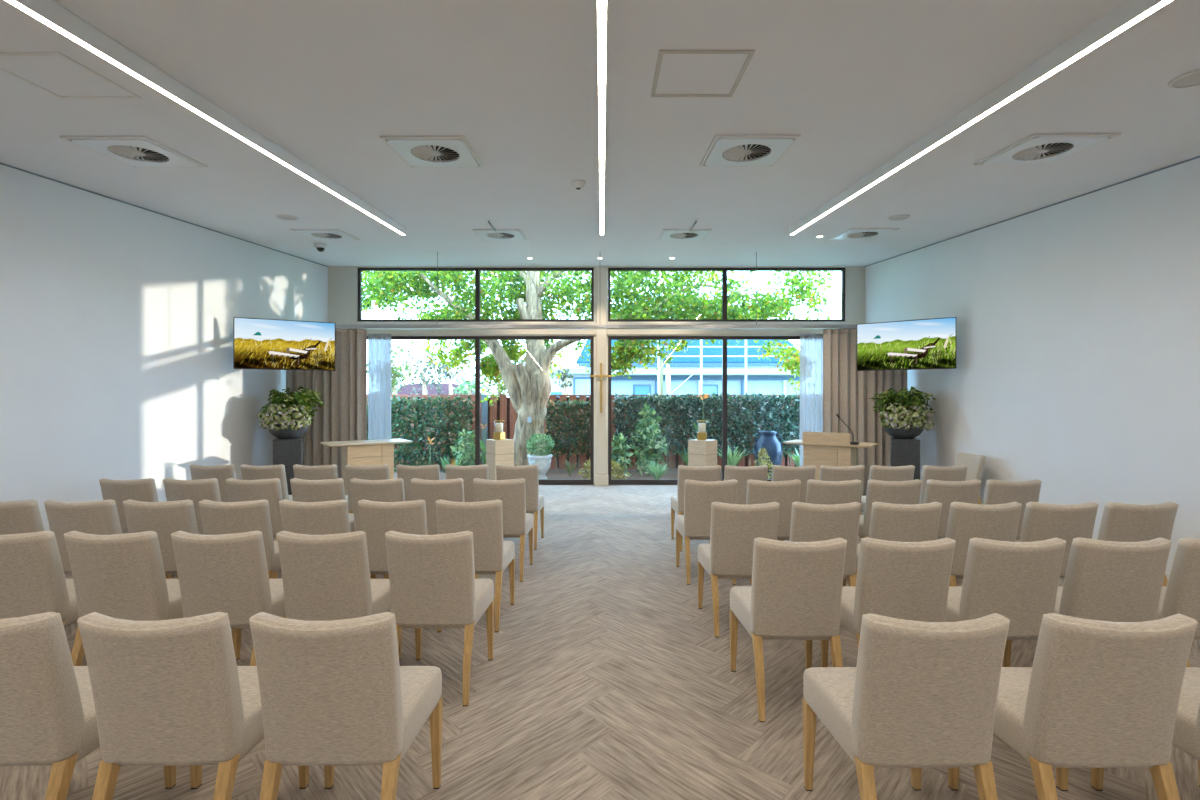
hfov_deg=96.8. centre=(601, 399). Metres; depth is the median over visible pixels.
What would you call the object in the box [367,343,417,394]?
tree
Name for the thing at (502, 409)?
fence
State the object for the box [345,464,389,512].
upholstered chair
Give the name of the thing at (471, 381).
tree
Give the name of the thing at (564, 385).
tree
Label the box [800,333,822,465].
sheer curtain
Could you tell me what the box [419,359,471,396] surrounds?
tree
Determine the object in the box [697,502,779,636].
upholstered chair
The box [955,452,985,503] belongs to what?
upholstered chair
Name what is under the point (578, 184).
smoke detector
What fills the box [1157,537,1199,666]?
upholstered chair
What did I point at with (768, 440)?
jar
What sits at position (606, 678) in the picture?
floor
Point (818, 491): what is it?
upholstered chair
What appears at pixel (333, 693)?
upholstered chair
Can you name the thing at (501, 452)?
candle stand
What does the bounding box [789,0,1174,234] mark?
ceiling light
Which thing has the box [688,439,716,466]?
candle stand
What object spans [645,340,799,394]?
scaffold
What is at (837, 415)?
gooseneck microphone
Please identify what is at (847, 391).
curtain
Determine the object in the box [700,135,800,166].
ceiling vent
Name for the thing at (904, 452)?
stone plinth
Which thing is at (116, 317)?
wall
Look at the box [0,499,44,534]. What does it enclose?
upholstered chair
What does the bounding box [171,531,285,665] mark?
upholstered chair
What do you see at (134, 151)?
ceiling vent
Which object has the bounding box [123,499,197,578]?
upholstered chair
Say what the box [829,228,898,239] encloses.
ceiling vent
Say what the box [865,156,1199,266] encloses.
trim
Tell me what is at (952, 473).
upholstered chair
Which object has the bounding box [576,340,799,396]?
house
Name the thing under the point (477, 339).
window
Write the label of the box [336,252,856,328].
rail
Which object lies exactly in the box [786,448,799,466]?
leaf plant
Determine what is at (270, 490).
upholstered chair
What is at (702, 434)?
candle holder
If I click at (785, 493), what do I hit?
upholstered chair
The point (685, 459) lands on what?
leaf plant
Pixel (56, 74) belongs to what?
access panel
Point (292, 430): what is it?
bowl
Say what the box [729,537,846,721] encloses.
upholstered chair
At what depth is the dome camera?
7.68 m
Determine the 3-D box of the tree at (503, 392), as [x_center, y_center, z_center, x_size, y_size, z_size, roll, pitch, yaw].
[-5.030,-0.140,25.964,1.852,3.551,1.752,0,0,38]
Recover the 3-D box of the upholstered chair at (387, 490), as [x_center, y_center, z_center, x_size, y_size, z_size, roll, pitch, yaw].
[-1.929,1.110,4.773,0.471,0.879,0.559,0,0,0]
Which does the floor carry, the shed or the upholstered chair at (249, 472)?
the upholstered chair at (249, 472)
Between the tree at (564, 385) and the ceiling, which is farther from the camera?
the tree at (564, 385)
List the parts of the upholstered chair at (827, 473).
backrest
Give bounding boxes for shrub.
[450,429,481,465]
[525,433,554,478]
[578,458,590,478]
[611,433,632,475]
[611,461,628,478]
[629,403,667,475]
[754,448,772,478]
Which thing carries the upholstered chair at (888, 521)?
on the floor
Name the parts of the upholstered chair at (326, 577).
backrest, seat, leg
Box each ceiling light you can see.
[3,0,405,234]
[595,0,608,234]
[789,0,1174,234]
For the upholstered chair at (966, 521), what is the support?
on the floor
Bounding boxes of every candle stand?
[486,439,513,479]
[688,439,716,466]
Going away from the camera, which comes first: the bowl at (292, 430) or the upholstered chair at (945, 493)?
the upholstered chair at (945, 493)
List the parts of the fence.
post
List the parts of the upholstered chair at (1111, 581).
leg, seat, backrest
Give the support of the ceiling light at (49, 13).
attached to the ceiling
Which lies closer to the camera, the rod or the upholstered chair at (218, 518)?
the upholstered chair at (218, 518)
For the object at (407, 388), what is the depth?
40.91 m
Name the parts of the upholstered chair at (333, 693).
leg, backrest, leg, seat, leg, leg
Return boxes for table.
[320,439,411,510]
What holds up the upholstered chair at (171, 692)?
on the floor
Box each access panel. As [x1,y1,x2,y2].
[0,52,141,98]
[651,50,754,96]
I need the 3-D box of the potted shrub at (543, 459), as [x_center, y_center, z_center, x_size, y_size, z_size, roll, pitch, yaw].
[-1.259,1.137,10.848,0.631,0.986,0.597,0,0,0]
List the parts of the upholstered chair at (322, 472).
backrest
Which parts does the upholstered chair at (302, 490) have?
backrest, seat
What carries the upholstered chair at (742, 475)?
on the floor
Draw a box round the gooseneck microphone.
[836,414,858,444]
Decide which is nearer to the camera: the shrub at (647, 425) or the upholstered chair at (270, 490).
the upholstered chair at (270, 490)
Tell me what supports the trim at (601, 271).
attached to the wall at (342, 280)
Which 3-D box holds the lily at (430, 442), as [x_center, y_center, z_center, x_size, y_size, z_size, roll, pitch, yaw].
[-3.786,1.209,11.832,0.202,0.843,0.213,0,0,0]
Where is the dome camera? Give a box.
[314,243,326,251]
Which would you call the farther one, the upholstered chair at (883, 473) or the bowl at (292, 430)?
the bowl at (292, 430)
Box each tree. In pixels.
[362,271,835,465]
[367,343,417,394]
[401,350,458,394]
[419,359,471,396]
[453,373,487,394]
[480,376,507,396]
[552,363,574,396]
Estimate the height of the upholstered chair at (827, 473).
0.879 m
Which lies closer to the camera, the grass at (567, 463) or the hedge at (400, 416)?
the grass at (567, 463)
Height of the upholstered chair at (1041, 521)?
0.879 m
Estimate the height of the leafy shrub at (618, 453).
1.008 m
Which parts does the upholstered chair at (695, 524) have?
leg, leg, seat, backrest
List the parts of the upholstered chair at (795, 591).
leg, leg, seat, backrest, leg, leg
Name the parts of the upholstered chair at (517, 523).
backrest, seat, leg, leg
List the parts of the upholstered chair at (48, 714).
backrest, seat, leg, leg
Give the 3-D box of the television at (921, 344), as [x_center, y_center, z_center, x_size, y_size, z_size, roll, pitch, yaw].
[4.299,-0.750,7.536,1.190,0.675,0.582,0,0,34]
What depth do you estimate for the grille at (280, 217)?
6.18 m
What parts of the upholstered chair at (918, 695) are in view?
leg, leg, seat, leg, backrest, leg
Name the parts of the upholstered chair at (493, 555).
backrest, seat, leg, leg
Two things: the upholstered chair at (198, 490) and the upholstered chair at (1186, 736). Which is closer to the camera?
the upholstered chair at (1186, 736)
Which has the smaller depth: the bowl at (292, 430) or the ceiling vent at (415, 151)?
the ceiling vent at (415, 151)
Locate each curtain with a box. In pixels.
[286,328,366,477]
[368,333,390,439]
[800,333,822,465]
[823,328,906,495]
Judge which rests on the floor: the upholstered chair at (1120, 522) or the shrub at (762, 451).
the upholstered chair at (1120, 522)
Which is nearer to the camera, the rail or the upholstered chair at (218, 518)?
the upholstered chair at (218, 518)
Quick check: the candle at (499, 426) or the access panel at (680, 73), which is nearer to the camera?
the access panel at (680, 73)
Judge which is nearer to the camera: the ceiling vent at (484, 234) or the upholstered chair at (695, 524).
the upholstered chair at (695, 524)
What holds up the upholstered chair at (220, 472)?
on the floor
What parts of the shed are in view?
door frame, door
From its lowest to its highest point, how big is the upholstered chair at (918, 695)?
0.879 m
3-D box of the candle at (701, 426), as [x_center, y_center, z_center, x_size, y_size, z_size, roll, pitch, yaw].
[1.430,0.397,7.620,0.103,0.131,0.103,0,0,-36]
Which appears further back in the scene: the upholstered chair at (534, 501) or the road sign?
the road sign
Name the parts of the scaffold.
rail, rail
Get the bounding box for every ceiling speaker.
[276,215,298,220]
[887,215,909,220]
[1168,69,1199,88]
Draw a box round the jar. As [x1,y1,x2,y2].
[753,431,782,478]
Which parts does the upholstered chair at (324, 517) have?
backrest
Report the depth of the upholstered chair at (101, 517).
3.56 m
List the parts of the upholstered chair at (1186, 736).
leg, seat, backrest, leg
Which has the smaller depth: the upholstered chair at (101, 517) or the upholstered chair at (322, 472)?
the upholstered chair at (101, 517)
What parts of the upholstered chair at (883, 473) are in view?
seat, backrest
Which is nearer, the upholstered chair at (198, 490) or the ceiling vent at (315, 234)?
the upholstered chair at (198, 490)
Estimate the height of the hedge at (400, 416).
1.838 m
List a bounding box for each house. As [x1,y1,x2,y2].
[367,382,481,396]
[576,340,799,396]
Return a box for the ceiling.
[0,0,1199,265]
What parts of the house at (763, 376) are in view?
pane, pane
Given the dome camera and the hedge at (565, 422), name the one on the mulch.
the hedge at (565, 422)
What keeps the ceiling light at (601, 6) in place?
attached to the ceiling
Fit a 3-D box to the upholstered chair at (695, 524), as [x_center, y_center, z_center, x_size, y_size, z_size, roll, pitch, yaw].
[0.920,1.110,4.703,0.471,0.879,0.559,0,0,0]
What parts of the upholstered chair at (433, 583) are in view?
leg, leg, backrest, seat, leg, leg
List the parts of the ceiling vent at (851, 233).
plate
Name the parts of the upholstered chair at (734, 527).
leg, leg, seat, backrest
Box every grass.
[562,459,578,475]
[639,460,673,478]
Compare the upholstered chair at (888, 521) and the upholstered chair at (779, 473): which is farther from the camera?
the upholstered chair at (779, 473)
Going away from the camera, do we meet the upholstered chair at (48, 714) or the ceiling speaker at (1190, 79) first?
the upholstered chair at (48, 714)
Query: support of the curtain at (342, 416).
hanging from the rail
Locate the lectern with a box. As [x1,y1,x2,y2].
[783,432,878,479]
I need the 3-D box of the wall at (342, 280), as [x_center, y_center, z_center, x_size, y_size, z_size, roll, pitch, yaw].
[-0.100,-0.404,9.820,9.800,4.108,0.200,0,0,0]
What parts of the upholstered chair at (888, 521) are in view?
seat, backrest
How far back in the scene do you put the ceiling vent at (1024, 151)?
4.08 m
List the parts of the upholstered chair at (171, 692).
leg, backrest, seat, leg, leg, leg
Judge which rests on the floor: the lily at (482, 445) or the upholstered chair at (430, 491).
the upholstered chair at (430, 491)
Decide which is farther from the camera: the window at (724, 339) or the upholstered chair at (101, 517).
the window at (724, 339)
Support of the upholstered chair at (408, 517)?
on the floor
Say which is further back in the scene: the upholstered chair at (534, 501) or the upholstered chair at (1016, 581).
the upholstered chair at (534, 501)
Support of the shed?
on the ground
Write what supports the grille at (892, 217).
attached to the ceiling speaker at (896, 217)
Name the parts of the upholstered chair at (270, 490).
backrest, leg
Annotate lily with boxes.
[428,437,434,464]
[440,456,459,468]
[480,424,486,464]
[693,392,707,438]
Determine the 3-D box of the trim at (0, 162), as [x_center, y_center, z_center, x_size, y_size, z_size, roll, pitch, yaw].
[-4.994,-1.861,3.255,0.011,1.148,12.910,0,0,0]
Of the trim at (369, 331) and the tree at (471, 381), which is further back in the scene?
the tree at (471, 381)
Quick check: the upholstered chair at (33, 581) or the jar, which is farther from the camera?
the jar
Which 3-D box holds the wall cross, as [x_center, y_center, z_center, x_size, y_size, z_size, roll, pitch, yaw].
[-0.015,-0.220,9.603,0.410,0.900,0.030,0,0,0]
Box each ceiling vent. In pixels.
[60,136,207,167]
[290,229,359,239]
[380,136,483,167]
[472,229,526,239]
[658,229,711,239]
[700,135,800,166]
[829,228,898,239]
[975,133,1120,164]
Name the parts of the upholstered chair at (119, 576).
leg, backrest, seat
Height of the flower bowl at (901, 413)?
0.744 m
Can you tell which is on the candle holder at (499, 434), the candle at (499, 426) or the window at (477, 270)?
the candle at (499, 426)
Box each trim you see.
[0,162,327,266]
[351,322,595,334]
[595,475,607,485]
[596,266,606,474]
[607,322,851,334]
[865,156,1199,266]
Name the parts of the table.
panel, panel, panel, panel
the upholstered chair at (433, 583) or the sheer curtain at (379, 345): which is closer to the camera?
the upholstered chair at (433, 583)
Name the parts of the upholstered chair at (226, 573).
backrest, leg, leg, seat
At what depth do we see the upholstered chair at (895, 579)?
2.58 m
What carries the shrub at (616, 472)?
on the mulch
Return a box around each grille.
[278,216,296,219]
[889,216,907,219]
[1172,72,1199,86]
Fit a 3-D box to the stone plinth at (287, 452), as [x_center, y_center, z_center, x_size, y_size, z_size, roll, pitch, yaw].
[-4.470,1.050,7.600,0.362,1.000,0.362,0,0,-26]
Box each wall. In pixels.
[0,164,327,530]
[328,266,864,484]
[865,158,1199,572]
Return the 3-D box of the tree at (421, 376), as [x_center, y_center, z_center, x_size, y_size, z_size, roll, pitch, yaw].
[-11.186,-0.969,33.804,3.845,5.209,2.670,0,0,0]
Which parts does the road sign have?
post, sign panel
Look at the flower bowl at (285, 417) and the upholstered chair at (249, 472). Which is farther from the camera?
the flower bowl at (285, 417)
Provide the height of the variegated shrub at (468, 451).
1.091 m
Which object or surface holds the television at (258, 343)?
attached to the wall at (116, 317)
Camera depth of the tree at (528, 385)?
11.46 m
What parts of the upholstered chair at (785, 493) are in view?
backrest, seat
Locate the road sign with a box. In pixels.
[660,359,670,394]
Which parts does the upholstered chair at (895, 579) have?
leg, seat, leg, backrest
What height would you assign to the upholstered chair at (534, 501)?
0.879 m
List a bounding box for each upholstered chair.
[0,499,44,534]
[0,531,78,626]
[0,612,176,799]
[44,499,170,578]
[64,531,182,665]
[77,612,308,799]
[99,478,158,533]
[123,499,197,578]
[163,478,220,534]
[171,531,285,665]
[190,464,236,501]
[199,499,280,578]
[226,478,282,578]
[240,464,292,500]
[249,612,442,799]
[276,531,401,659]
[279,499,376,617]
[290,478,354,531]
[293,464,348,509]
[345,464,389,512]
[350,478,404,530]
[358,499,427,578]
[385,531,493,705]
[396,464,439,500]
[411,478,463,534]
[436,499,514,631]
[445,464,488,501]
[473,478,532,581]
[496,464,543,549]
[671,465,720,550]
[676,479,736,584]
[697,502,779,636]
[724,465,767,504]
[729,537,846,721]
[746,479,800,584]
[771,465,815,502]
[788,479,860,578]
[789,502,860,586]
[802,613,1009,799]
[820,465,864,541]
[821,537,955,666]
[843,502,941,586]
[858,479,921,537]
[861,465,914,512]
[919,465,967,503]
[923,479,980,539]
[946,502,1021,586]
[946,537,1065,639]
[948,613,1197,799]
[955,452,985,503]
[983,479,1041,539]
[1002,537,1171,666]
[1019,502,1098,578]
[1091,667,1199,790]
[1097,502,1178,586]
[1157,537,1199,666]
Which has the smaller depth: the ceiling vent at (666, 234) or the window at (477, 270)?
the ceiling vent at (666, 234)
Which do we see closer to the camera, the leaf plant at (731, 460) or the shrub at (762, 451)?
the shrub at (762, 451)
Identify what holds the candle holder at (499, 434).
on the candle stand at (501, 452)
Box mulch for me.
[394,468,721,478]
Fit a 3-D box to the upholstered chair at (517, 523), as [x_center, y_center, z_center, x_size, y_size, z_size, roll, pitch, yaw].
[-0.881,1.110,4.773,0.471,0.879,0.559,0,0,0]
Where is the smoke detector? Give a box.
[571,180,585,189]
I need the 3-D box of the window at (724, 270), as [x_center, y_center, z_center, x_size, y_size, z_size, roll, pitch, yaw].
[2.280,-1.925,9.785,4.336,0.986,0.070,0,0,0]
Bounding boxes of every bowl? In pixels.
[258,386,323,438]
[267,423,308,438]
[870,386,935,438]
[884,424,924,438]
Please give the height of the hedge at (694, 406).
1.834 m
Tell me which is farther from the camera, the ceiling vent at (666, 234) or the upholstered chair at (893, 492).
the ceiling vent at (666, 234)
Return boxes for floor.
[0,485,1199,799]
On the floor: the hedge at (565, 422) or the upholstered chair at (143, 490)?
the upholstered chair at (143, 490)
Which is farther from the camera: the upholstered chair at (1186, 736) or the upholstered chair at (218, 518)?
the upholstered chair at (218, 518)
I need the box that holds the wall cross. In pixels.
[590,363,612,412]
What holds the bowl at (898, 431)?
attached to the flower bowl at (901, 413)
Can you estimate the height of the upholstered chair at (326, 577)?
0.879 m
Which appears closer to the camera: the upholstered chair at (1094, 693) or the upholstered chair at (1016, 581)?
the upholstered chair at (1094, 693)
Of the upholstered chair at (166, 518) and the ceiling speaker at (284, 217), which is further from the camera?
the ceiling speaker at (284, 217)
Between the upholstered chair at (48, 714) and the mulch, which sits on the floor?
the upholstered chair at (48, 714)
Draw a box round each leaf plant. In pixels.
[673,446,687,465]
[717,445,749,465]
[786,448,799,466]
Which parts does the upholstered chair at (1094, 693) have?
leg, leg, leg, seat, backrest, leg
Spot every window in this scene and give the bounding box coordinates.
[358,268,593,321]
[367,336,593,484]
[608,268,844,321]
[608,336,799,484]
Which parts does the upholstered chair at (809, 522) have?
leg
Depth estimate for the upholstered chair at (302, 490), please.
4.53 m
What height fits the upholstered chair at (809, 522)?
0.879 m
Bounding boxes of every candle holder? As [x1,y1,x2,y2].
[493,420,504,439]
[697,420,706,439]
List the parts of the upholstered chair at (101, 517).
backrest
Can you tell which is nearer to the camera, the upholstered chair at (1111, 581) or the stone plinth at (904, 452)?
the upholstered chair at (1111, 581)
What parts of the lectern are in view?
panel, panel, panel, panel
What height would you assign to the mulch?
0.020 m
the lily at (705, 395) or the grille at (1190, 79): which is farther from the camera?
the lily at (705, 395)
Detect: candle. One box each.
[496,423,502,431]
[698,423,705,432]
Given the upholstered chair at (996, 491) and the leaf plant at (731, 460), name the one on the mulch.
the leaf plant at (731, 460)
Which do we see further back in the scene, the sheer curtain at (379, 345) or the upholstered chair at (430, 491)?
the sheer curtain at (379, 345)
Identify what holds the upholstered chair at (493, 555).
on the floor
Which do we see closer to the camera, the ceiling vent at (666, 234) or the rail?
the ceiling vent at (666, 234)
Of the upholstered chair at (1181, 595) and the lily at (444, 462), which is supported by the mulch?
the lily at (444, 462)
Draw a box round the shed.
[550,369,590,396]
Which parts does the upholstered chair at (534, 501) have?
backrest, seat, leg, leg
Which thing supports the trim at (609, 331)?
attached to the wall at (342, 280)
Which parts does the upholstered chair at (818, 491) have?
backrest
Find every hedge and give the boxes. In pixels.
[367,394,474,472]
[545,399,590,470]
[611,392,799,470]
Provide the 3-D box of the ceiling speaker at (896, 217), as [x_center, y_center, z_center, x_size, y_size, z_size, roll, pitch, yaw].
[3.450,-2.121,6.200,0.235,0.030,0.234,0,0,6]
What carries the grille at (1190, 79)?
attached to the ceiling speaker at (1190, 79)
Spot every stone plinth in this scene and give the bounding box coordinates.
[272,437,303,494]
[890,437,919,479]
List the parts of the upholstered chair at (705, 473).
leg, seat, leg, backrest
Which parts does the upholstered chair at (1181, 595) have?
seat, backrest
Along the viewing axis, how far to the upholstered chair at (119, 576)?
2.72 m
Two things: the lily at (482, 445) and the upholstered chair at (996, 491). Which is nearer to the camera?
the upholstered chair at (996, 491)
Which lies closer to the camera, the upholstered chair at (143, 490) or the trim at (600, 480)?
the upholstered chair at (143, 490)
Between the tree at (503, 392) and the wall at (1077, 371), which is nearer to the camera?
the wall at (1077, 371)
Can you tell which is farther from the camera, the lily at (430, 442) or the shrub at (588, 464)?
the lily at (430, 442)
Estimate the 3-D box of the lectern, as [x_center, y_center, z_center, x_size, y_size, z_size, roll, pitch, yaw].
[3.120,0.990,7.280,1.100,1.120,0.540,0,0,37]
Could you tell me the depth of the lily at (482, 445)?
11.74 m
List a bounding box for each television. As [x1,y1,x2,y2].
[233,317,335,370]
[857,317,955,370]
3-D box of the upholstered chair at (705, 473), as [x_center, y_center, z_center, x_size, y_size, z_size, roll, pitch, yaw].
[1.004,1.110,5.693,0.471,0.879,0.559,0,0,0]
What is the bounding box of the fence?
[367,394,799,468]

